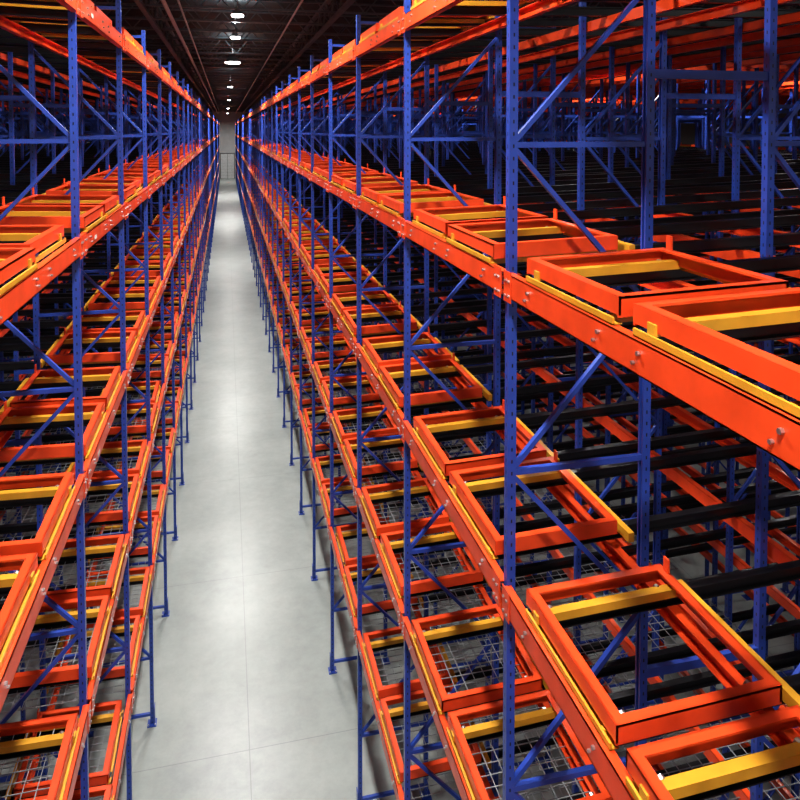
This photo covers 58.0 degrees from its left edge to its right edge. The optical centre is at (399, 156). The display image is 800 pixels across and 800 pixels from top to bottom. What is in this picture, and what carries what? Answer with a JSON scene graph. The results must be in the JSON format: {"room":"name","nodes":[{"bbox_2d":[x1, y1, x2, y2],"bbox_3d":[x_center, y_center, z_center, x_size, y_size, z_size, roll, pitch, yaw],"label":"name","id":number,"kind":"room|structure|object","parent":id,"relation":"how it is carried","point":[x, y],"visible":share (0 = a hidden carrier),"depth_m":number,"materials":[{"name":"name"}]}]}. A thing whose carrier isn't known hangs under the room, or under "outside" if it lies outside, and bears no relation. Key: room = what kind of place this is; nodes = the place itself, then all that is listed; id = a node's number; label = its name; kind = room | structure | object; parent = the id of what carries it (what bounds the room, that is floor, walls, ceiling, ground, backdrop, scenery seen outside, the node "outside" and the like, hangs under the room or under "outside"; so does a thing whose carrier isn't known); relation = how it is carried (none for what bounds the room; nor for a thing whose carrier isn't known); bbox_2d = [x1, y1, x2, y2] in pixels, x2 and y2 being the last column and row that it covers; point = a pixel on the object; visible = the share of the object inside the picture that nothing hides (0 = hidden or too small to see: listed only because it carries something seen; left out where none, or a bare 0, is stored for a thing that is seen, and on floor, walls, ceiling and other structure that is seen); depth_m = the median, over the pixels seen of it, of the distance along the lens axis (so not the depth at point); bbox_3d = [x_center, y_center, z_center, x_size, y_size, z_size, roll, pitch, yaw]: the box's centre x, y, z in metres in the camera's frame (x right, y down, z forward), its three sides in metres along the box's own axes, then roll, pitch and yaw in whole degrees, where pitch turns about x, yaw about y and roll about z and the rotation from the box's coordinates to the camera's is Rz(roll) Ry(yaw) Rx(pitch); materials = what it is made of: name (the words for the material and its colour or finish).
{"room":"warehouse","nodes":[
{"label":"warehouse","id":0,"kind":"room"},
{"bbox_2d":[1,114,99,138],"bbox_3d":[-37.164,0.373,60.788,0.200,13.670,153.500,-1,2,-14],"label":"wall","id":1,"kind":"structure","parent":0,"point":[7,124],"depth_m":81.58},
{"bbox_2d":[114,110,394,178],"bbox_3d":[-28.058,-2.606,142.029,56.000,13.670,0.300,-1,2,-14],"label":"wall","id":2,"kind":"structure","parent":0,"point":[226,120],"depth_m":140.47,"materials":[{"name":"grey paint"}]},
{"bbox_2d":[0,178,799,799],"bbox_3d":[-10.076,7.058,67.720,56.000,0.200,153.800,-1,2,-14],"label":"floor","id":3,"kind":"structure","parent":0,"point":[248,704],"depth_m":14.01,"materials":[{"name":"concrete"}]},
{"bbox_2d":[0,0,219,799],"bbox_3d":[-22.379,1.543,65.794,10.437,10.965,141.537,-1,2,-14],"label":"rack","id":4,"kind":"object","parent":3,"relation":"on","point":[108,230],"visible":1,"depth_m":8.78,"materials":[{"name":"orange metal"}]},
{"bbox_2d":[220,153,234,178],"bbox_3d":[-33.563,1.793,140.492,2.800,4.990,0.120,-1,2,-14],"label":"door","id":5,"kind":"structure","parent":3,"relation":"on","point":[227,160],"depth_m":140.47,"materials":[{"name":"grey metal"}]},
{"bbox_2d":[235,0,799,799],"bbox_3d":[-3.845,1.413,69.340,21.657,10.965,144.206,-1,2,-14],"label":"rack","id":6,"kind":"object","parent":3,"relation":"on","point":[537,225],"visible":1,"depth_m":7.36,"materials":[{"name":"orange metal"}]},
{"bbox_2d":[93,0,793,111],"bbox_3d":[-10.047,-6.317,67.082,55.413,0.760,147.600,-1,2,-14],"label":"roof","id":7,"kind":"structure","parent":0,"point":[218,94],"depth_m":31.51,"materials":[{"name":"brown metal"}]},
{"bbox_2d":[160,0,303,112],"bbox_3d":[-15.752,-5.667,65.987,3.490,0.140,152.000,-1,2,-14],"label":"pipes","id":8,"kind":"object","parent":7,"relation":"attached to","point":[163,2],"visible":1,"depth_m":25.19,"materials":[{"name":"metal"}]},
{"bbox_2d":[225,22,240,63],"label":"lights","id":9,"kind":"object","parent":7,"relation":"hanging from","point":[232,58],"depth_m":32.03,"materials":[{"name":"white"}]},
{"bbox_2d":[91,0,799,104],"bbox_3d":[-10.076,-6.802,67.212,56.000,0.200,153.800,-1,2,-14],"label":"ceiling","id":10,"kind":"structure","parent":0,"point":[231,3],"depth_m":29.55,"materials":[{"name":"brown metal"}]},
{"bbox_2d":[231,0,243,16],"label":"lights","id":11,"kind":"object","parent":10,"relation":"hanging from","point":[236,13],"depth_m":18.91,"materials":[{"name":"white"}]},
{"bbox_2d":[134,0,799,112],"bbox_3d":[-10.744,-6.187,66.808,25.640,0.840,153.315,-1,2,-14],"label":"girder","id":12,"kind":"object","parent":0,"point":[341,8],"depth_m":27.50,"materials":[{"name":"brown metal"}]},
{"bbox_2d":[395,108,799,284],"bbox_3d":[17.083,-0.106,73.852,0.200,13.670,153.500,-1,2,-14],"label":"wall","id":13,"kind":"structure","parent":0,"point":[687,130],"depth_m":54.04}
]}

